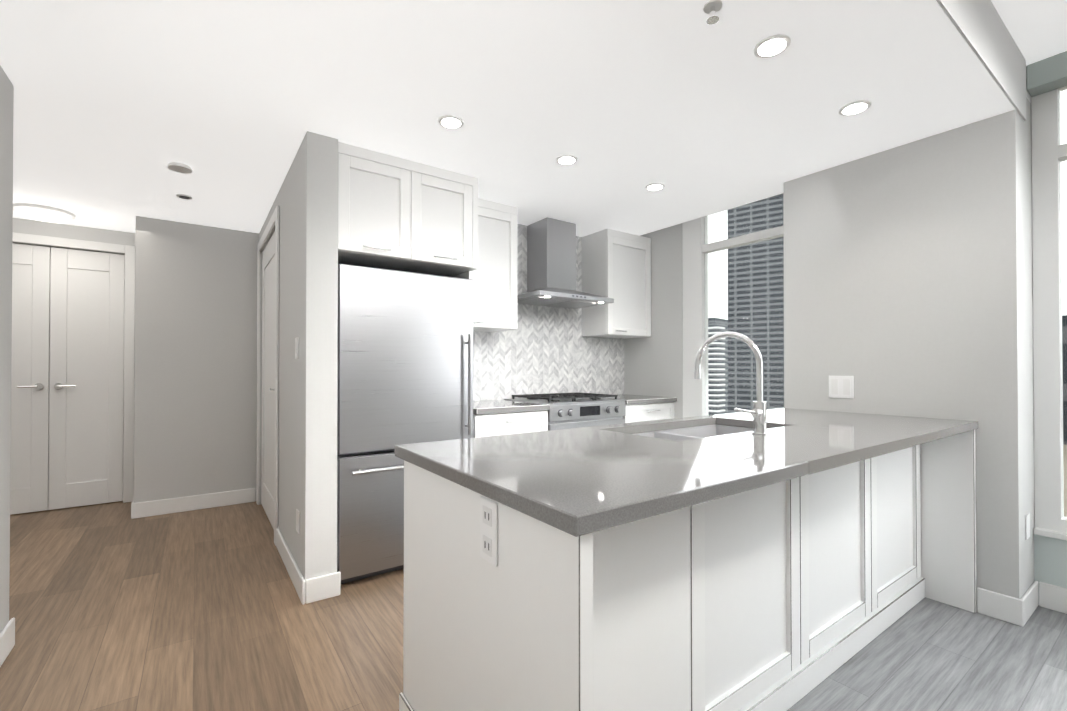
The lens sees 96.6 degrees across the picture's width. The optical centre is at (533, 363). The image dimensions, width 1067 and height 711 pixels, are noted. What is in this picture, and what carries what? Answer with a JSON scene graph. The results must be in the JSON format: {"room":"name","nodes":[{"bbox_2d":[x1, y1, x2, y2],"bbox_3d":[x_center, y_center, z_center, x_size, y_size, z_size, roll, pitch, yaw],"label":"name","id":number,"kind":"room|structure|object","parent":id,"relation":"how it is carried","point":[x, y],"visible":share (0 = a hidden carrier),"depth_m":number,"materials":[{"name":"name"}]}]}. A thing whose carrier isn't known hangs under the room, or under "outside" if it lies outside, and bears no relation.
{"room":"kitchen","nodes":[
{"label":"kitchen","id":0,"kind":"room"},
{"bbox_2d":[0,65,13,632],"bbox_3d":[-0.326,-0.184,-0.738,0.120,2.700,6.620,0,-1,-35],"label":"wall","id":1,"kind":"structure","parent":0,"point":[6,150],"depth_m":1.94,"materials":[{"name":"grey paint"}]},
{"bbox_2d":[0,618,14,666],"bbox_3d":[-0.454,1.109,-0.449,0.013,0.120,6.015,0,-1,-35],"label":"baseboard","id":2,"kind":"structure","parent":1,"relation":"attached to","point":[7,639],"depth_m":1.93,"materials":[{"name":"white wood"}]},
{"bbox_2d":[12,218,134,254],"bbox_3d":[-3.879,-0.146,3.982,1.180,2.700,0.090,0,-1,-35],"label":"wall","id":3,"kind":"structure","parent":0,"point":[41,228],"depth_m":3.96,"materials":[{"name":"grey paint"}]},
{"bbox_2d":[13,232,134,502],"bbox_3d":[-3.945,0.083,3.865,1.080,2.240,0.016,0,-1,-35],"label":"trim","id":4,"kind":"structure","parent":3,"relation":"attached to","point":[129,375],"depth_m":4.14,"materials":[{"name":"white wood"}]},
{"bbox_2d":[48,247,124,509],"bbox_3d":[-3.768,0.119,4.019,0.463,2.154,0.103,0,-1,-35],"label":"closet door","id":5,"kind":"structure","parent":3,"relation":"in","point":[86,401],"depth_m":4.03,"materials":[{"name":"white wood"}]},
{"bbox_2d":[134,216,258,502],"bbox_3d":[-2.803,-0.146,4.003,0.840,2.700,0.120,0,-1,-35],"label":"wall","id":6,"kind":"structure","parent":0,"point":[195,404],"depth_m":3.93,"materials":[{"name":"grey paint"}]},
{"bbox_2d":[131,488,255,518],"bbox_3d":[-2.777,1.144,3.927,0.838,0.120,0.013,0,-1,-35],"label":"baseboard","id":7,"kind":"structure","parent":6,"relation":"attached to","point":[173,505],"depth_m":3.90,"materials":[{"name":"white wood"}]},
{"bbox_2d":[259,131,337,579],"bbox_3d":[-1.755,-0.151,3.379,0.150,2.700,2.350,0,-1,-35],"label":"wall","id":8,"kind":"structure","parent":0,"point":[308,318],"depth_m":2.45,"materials":[{"name":"grey paint"}]},
{"bbox_2d":[261,231,274,528],"bbox_3d":[-2.019,0.116,3.649,0.088,2.154,1.050,0,-1,-35],"label":"door","id":9,"kind":"structure","parent":8,"relation":"in","point":[268,353],"depth_m":3.75,"materials":[{"name":"white wood"}]},
{"bbox_2d":[256,205,279,545],"bbox_3d":[-2.041,0.079,3.634,0.016,2.245,1.220,0,-1,-35],"label":"door frame","id":10,"kind":"structure","parent":8,"relation":"attached to","point":[273,221],"depth_m":3.17,"materials":[{"name":"white wood"}]},
{"bbox_2d":[276,528,304,604],"bbox_3d":[-1.408,1.134,2.735,0.013,0.120,0.945,0,-1,-35],"label":"baseboard","id":11,"kind":"structure","parent":8,"relation":"attached to","point":[295,574],"depth_m":2.62,"materials":[{"name":"white wood"}]},
{"bbox_2d":[295,337,298,358],"bbox_3d":[-1.282,-0.085,2.573,0.010,0.115,0.070,0,-1,-35],"label":"light switch","id":12,"kind":"object","parent":8,"relation":"attached to","point":[296,347],"visible":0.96,"depth_m":2.56,"materials":[{"name":"white plastic"}]},
{"bbox_2d":[296,509,299,533],"bbox_3d":[-1.252,0.835,2.526,0.006,0.115,0.070,0,-1,-35],"label":"outlet","id":13,"kind":"object","parent":8,"relation":"attached to","point":[297,519],"visible":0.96,"depth_m":2.51,"materials":[{"name":"white plastic"}]},
{"bbox_2d":[305,571,340,603],"bbox_3d":[-1.064,1.131,2.408,0.165,0.120,0.013,0,-1,-35],"label":"baseboard","id":14,"kind":"structure","parent":8,"relation":"attached to","point":[322,587],"depth_m":2.40,"materials":[{"name":"white wood"}]},
{"bbox_2d":[0,0,1021,236],"bbox_3d":[-1.722,-1.363,2.548,6.370,0.390,5.140,0,-1,-35],"label":"ceiling","id":15,"kind":"structure","parent":0,"point":[120,106],"depth_m":2.08,"materials":[{"name":"white paint"}]},
{"bbox_2d":[13,203,75,222],"bbox_3d":[-3.699,-1.134,3.596,0.340,0.049,0.340,0,-1,-35],"label":"light","id":16,"kind":"object","parent":15,"relation":"attached to","point":[38,212],"visible":0.94,"depth_m":3.53,"materials":[{"name":"white plastic"}]},
{"bbox_2d":[167,162,191,173],"bbox_3d":[-2.078,-1.154,2.797,0.120,0.022,0.120,0,-1,-35],"label":"smoke detector","id":17,"kind":"object","parent":15,"relation":"attached to","point":[178,167],"visible":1,"depth_m":2.78,"materials":[{"name":"white plastic"}]},
{"bbox_2d":[176,194,191,199],"bbox_3d":[-2.416,-1.155,3.292,0.090,0.011,0.090,0,-1,-35],"label":"ceiling speaker","id":18,"kind":"object","parent":15,"relation":"attached to","point":[184,196],"visible":0.9,"depth_m":3.28,"materials":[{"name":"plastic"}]},
{"bbox_2d":[438,115,463,128],"bbox_3d":[-0.399,-1.165,2.295,0.124,0.008,0.124,0,-1,-35],"label":"recessed light","id":19,"kind":"object","parent":15,"relation":"in","point":[450,122],"visible":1,"depth_m":2.29,"materials":[{"name":"white plastic"}]},
{"bbox_2d":[556,155,577,164],"bbox_3d":[0.189,-1.161,2.712,0.124,0.008,0.124,0,-1,-35],"label":"recessed light","id":20,"kind":"object","parent":15,"relation":"in","point":[566,159],"visible":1,"depth_m":2.70,"materials":[{"name":"white plastic"}]},
{"bbox_2d":[645,183,664,190],"bbox_3d":[0.796,-1.158,3.117,0.124,0.008,0.124,0,-1,-35],"label":"recessed light","id":21,"kind":"object","parent":15,"relation":"in","point":[654,187],"visible":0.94,"depth_m":3.10,"materials":[{"name":"white plastic"}]},
{"bbox_2d":[703,0,722,24],"bbox_3d":[0.588,-1.151,1.560,0.060,0.048,0.060,0,-1,-35],"label":"sprinkler","id":22,"kind":"object","parent":15,"relation":"attached to","point":[711,7],"visible":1,"depth_m":1.55,"materials":[{"name":"silver metal"}]},
{"bbox_2d":[753,34,790,58],"bbox_3d":[0.879,-1.169,1.755,0.124,0.008,0.124,0,-1,-35],"label":"recessed light","id":23,"kind":"object","parent":15,"relation":"in","point":[771,46],"visible":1,"depth_m":1.75,"materials":[{"name":"white plastic"}]},
{"bbox_2d":[839,100,870,115],"bbox_3d":[1.467,-1.166,2.171,0.124,0.008,0.124,0,-1,-35],"label":"recessed light","id":24,"kind":"object","parent":15,"relation":"in","point":[855,108],"visible":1,"depth_m":2.16,"materials":[{"name":"white plastic"}]},
{"bbox_2d":[0,501,1066,710],"bbox_3d":[-0.594,1.233,1.341,7.200,0.100,10.700,0,-1,-35],"label":"floor","id":25,"kind":"structure","parent":0,"point":[113,606],"depth_m":2.06,"materials":[{"name":"brown wood"}]},
{"bbox_2d":[337,264,472,583],"bbox_3d":[-0.863,0.335,2.961,0.802,1.722,0.696,0,-1,-35],"label":"fridge","id":26,"kind":"object","parent":25,"relation":"on","point":[405,357],"visible":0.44,"depth_m":2.65,"materials":[{"name":"grey metal"}]},
{"bbox_2d":[473,400,549,437],"bbox_3d":[-0.295,0.742,3.396,0.578,0.915,0.631,0,-1,-35],"label":"base cabinet","id":27,"kind":"object","parent":25,"relation":"on","point":[497,417],"visible":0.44,"depth_m":3.17,"materials":[{"name":"white wood"}]},
{"bbox_2d":[504,392,625,430],"bbox_3d":[0.266,0.725,3.764,0.756,0.954,0.678,0,-1,-35],"label":"range","id":28,"kind":"object","parent":25,"relation":"on","point":[572,410],"visible":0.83,"depth_m":3.57,"materials":[{"name":"silver metal"}]},
{"bbox_2d":[395,432,794,710],"bbox_3d":[0.115,0.745,1.421,0.715,0.878,0.914,0,-1,-35],"label":"base cabinet","id":29,"kind":"object","parent":25,"relation":"on","point":[725,562],"depth_m":1.25,"materials":[{"name":"white wood"}]},
{"bbox_2d":[480,496,497,566],"bbox_3d":[-0.105,0.389,1.109,0.008,0.145,0.075,0,-1,-35],"label":"outlet","id":30,"kind":"object","parent":29,"relation":"attached to","point":[488,530],"visible":1,"depth_m":1.10,"materials":[{"name":"white plastic"}]},
{"bbox_2d":[600,394,676,422],"bbox_3d":[0.814,0.748,4.182,0.614,0.915,0.631,0,-1,-35],"label":"base cabinet","id":31,"kind":"object","parent":25,"relation":"on","point":[640,408],"visible":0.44,"depth_m":3.97,"materials":[{"name":"white wood"}]},
{"bbox_2d":[571,424,886,703],"bbox_3d":[0.606,0.748,1.769,0.746,0.878,0.914,0,-1,-35],"label":"base cabinet","id":32,"kind":"object","parent":25,"relation":"on","point":[841,489],"depth_m":1.85,"materials":[{"name":"white wood"}]},
{"bbox_2d":[679,416,946,627],"bbox_3d":[1.110,0.751,2.126,0.744,0.878,0.914,0,-1,-35],"label":"base cabinet","id":33,"kind":"object","parent":25,"relation":"on","point":[914,459],"depth_m":2.35,"materials":[{"name":"white wood"}]},
{"bbox_2d":[694,332,768,434],"bbox_3d":[0.778,0.070,1.912,0.153,0.403,0.280,0,-1,-35],"label":"faucet","id":34,"kind":"object","parent":33,"relation":"on","point":[758,411],"visible":1,"depth_m":1.84,"materials":[{"name":"silver metal"}]},
{"bbox_2d":[767,412,977,612],"bbox_3d":[1.588,0.753,2.465,0.680,0.878,0.914,0,-1,-35],"label":"base cabinet","id":35,"kind":"object","parent":25,"relation":"on","point":[959,444],"depth_m":2.31,"materials":[{"name":"white wood"}]},
{"bbox_2d":[624,223,682,417],"bbox_3d":[1.126,-0.143,4.391,0.120,2.700,0.690,0,-1,-35],"label":"wall pier","id":36,"kind":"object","parent":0,"point":[653,364],"visible":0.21,"depth_m":4.25,"materials":[{"name":"grey paint"}]},
{"bbox_2d":[783,109,1034,598],"bbox_3d":[2.093,0.014,2.740,0.450,2.360,1.060,0,-1,-35],"label":"wall","id":37,"kind":"structure","parent":0,"point":[908,279],"depth_m":2.42,"materials":[{"name":"grey paint"}]},
{"bbox_2d":[682,193,783,417],"bbox_3d":[1.611,-0.047,3.680,0.090,2.498,1.026,0,-1,-35],"label":"window","id":38,"kind":"structure","parent":37,"relation":"in","point":[697,248],"depth_m":3.95,"materials":[{"name":"clear glass"}]},
{"bbox_2d":[829,376,853,398],"bbox_3d":[1.790,0.134,2.769,0.008,0.130,0.130,0,-1,-35],"label":"light switch","id":39,"kind":"object","parent":37,"relation":"attached to","point":[841,386],"visible":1,"depth_m":2.77,"materials":[{"name":"white plastic"}]},
{"bbox_2d":[977,587,1023,626],"bbox_3d":[2.172,1.130,2.215,0.013,0.120,0.157,0,-1,-35],"label":"baseboard","id":40,"kind":"structure","parent":37,"relation":"attached to","point":[1006,608],"depth_m":2.21,"materials":[{"name":"white wood"}]},
{"bbox_2d":[1025,513,1029,539],"bbox_3d":[2.352,0.773,2.264,0.070,0.115,0.006,0,-1,-35],"label":"outlet","id":41,"kind":"object","parent":37,"relation":"attached to","point":[1027,526],"visible":0.94,"depth_m":2.25,"materials":[{"name":"white plastic"}]},
{"bbox_2d":[1021,581,1038,624],"bbox_3d":[2.354,1.130,2.256,0.328,0.120,0.013,0,-1,-35],"label":"baseboard","id":42,"kind":"structure","parent":37,"relation":"attached to","point":[1030,598],"depth_m":2.25,"materials":[{"name":"white wood"}]},
{"bbox_2d":[936,0,1025,120],"bbox_3d":[0.782,-1.324,1.167,3.880,0.289,0.008,0,-1,-35],"label":"ceiling bulkhead","id":43,"kind":"object","parent":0,"point":[981,27],"visible":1,"depth_m":1.93,"materials":[{"name":"white paint"}]},
{"bbox_2d":[1024,97,1031,130],"bbox_3d":[2.166,-1.236,2.802,0.270,0.140,1.059,0,-1,-35],"label":"wall","id":44,"kind":"structure","parent":0,"point":[1027,121],"depth_m":2.36,"materials":[{"name":"grey paint"}]},
{"bbox_2d":[1026,66,1030,102],"bbox_3d":[1.634,-1.425,3.554,0.270,0.250,2.900,0,-1,-35],"label":"wall","id":45,"kind":"structure","parent":0,"point":[1028,96],"depth_m":2.33,"materials":[{"name":"grey paint"}]},
{"bbox_2d":[991,0,1066,65],"bbox_3d":[2.096,-1.532,-0.555,4.270,0.100,4.340,0,-1,-35],"label":"ceiling","id":46,"kind":"structure","parent":0,"point":[1037,29],"depth_m":2.06,"materials":[{"name":"white paint"}]},
{"bbox_2d":[1034,534,1066,587],"bbox_3d":[3.754,1.002,0.673,0.120,0.350,4.220,0,-1,-35],"label":"wall","id":47,"kind":"structure","parent":0,"point":[1050,560],"depth_m":2.31,"materials":[{"name":"grey paint"}]},
{"bbox_2d":[1031,86,1066,532],"bbox_3d":[3.740,-0.311,0.686,0.080,2.218,4.198,0,-1,-35],"label":"window","id":48,"kind":"structure","parent":47,"relation":"in","point":[1049,153],"depth_m":2.33,"materials":[{"name":"clear glass"}]},
{"bbox_2d":[1033,527,1066,540],"bbox_3d":[3.728,0.811,0.668,0.130,0.028,4.198,0,-1,-35],"label":"window sill","id":49,"kind":"structure","parent":47,"relation":"on","point":[1050,533],"depth_m":2.30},
{"bbox_2d":[1039,582,1066,613],"bbox_3d":[3.697,1.117,0.634,0.013,0.120,4.183,0,-1,-35],"label":"baseboard","id":50,"kind":"structure","parent":47,"relation":"attached to","point":[1052,597],"depth_m":2.30,"materials":[{"name":"white wood"}]},
{"bbox_3d":[-0.251,-0.147,3.912,2.920,2.700,0.120,0,-1,-35],"label":"wall","id":51,"kind":"structure","parent":0,"visible":0},
{"bbox_2d":[338,141,477,278],"bbox_3d":[-0.864,0.017,2.976,0.834,2.358,0.691,0,-1,-35],"label":"upper cabinet","id":52,"kind":"object","parent":51,"relation":"attached to","point":[399,213],"visible":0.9,"depth_m":2.72,"materials":[{"name":"white wood"}]},
{"bbox_2d":[472,198,517,331],"bbox_3d":[-0.405,-0.707,3.489,0.495,0.903,0.371,0,-1,-35],"label":"upper cabinet","id":53,"kind":"object","parent":51,"relation":"attached to","point":[494,276],"visible":0.42,"depth_m":3.42,"materials":[{"name":"white wood"}]},
{"bbox_2d":[473,223,623,400],"bbox_3d":[0.081,-0.433,4.067,1.958,1.443,0.011,0,-1,-35],"label":"tile backsplash","id":54,"kind":"structure","parent":51,"relation":"attached to","point":[544,349],"depth_m":4.06,"materials":[{"name":"tile"}]},
{"bbox_2d":[517,217,613,308],"bbox_3d":[0.211,-0.824,3.854,0.750,0.663,0.488,0,-1,-35],"label":"range hood","id":55,"kind":"object","parent":51,"relation":"attached to","point":[551,262],"visible":0.96,"depth_m":3.82,"materials":[{"name":"silver metal"}]},
{"bbox_2d":[582,228,650,338],"bbox_3d":[0.767,-0.700,4.319,0.546,0.903,0.371,0,-1,-35],"label":"upper cabinet","id":56,"kind":"object","parent":51,"relation":"attached to","point":[616,265],"visible":1,"depth_m":4.19,"materials":[{"name":"white wood"}]},
{"label":"outside","id":57,"kind":"structure","parent":0,"visible":0},
{"bbox_2d":[1063,444,1066,516],"bbox_3d":[38.578,37.961,10.976,48.000,66.600,54.000,0,-1,-35],"label":"roof","id":58,"kind":"structure","parent":57,"point":[1065,474],"depth_m":20.08,"materials":[{"name":"beige"}]},
{"bbox_2d":[1062,315,1066,444],"bbox_3d":[43.164,0.867,25.555,16.000,7.780,30.000,0,-1,-35],"label":"block","id":59,"kind":"object","parent":58,"relation":"on","point":[1064,338],"depth_m":28.20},
{"bbox_3d":[-4.993,-0.152,3.192,1.550,2.700,0.090,0,-1,-35],"label":"wall","id":60,"kind":"structure","parent":0,"visible":0},
{"bbox_2d":[10,243,50,514],"bbox_3d":[-4.149,0.117,3.749,0.463,2.154,0.103,0,-1,-35],"label":"closet door","id":61,"kind":"structure","parent":60,"relation":"in","point":[30,379],"depth_m":3.84,"materials":[{"name":"white wood"}]},
{"bbox_3d":[3.754,-1.472,0.693,0.120,0.100,4.220,0,-1,-35],"label":"wall","id":62,"kind":"structure","parent":0,"visible":0},
{"bbox_2d":[1027,51,1066,96],"bbox_3d":[3.662,-1.409,0.639,0.108,0.123,4.198,0,-1,-35],"label":"window blind","id":63,"kind":"object","parent":62,"relation":"attached to","point":[1048,74],"visible":1,"depth_m":2.27,"materials":[{"name":"grey"}]},
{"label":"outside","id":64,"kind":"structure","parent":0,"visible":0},
{"bbox_2d":[708,318,727,414],"bbox_3d":[52.931,29.130,150.542,20.800,86.500,21.600,0,-1,45],"label":"tower","id":65,"kind":"structure","parent":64,"point":[721,376],"depth_m":138.18,"materials":[{"name":"grey concrete"}]},
{"bbox_2d":[727,194,783,412],"bbox_3d":[53.937,17.393,89.840,26.800,109.000,27.600,0,-1,35],"label":"tower","id":66,"kind":"structure","parent":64,"point":[768,305],"depth_m":84.32,"materials":[{"name":"grey concrete"}]}
]}

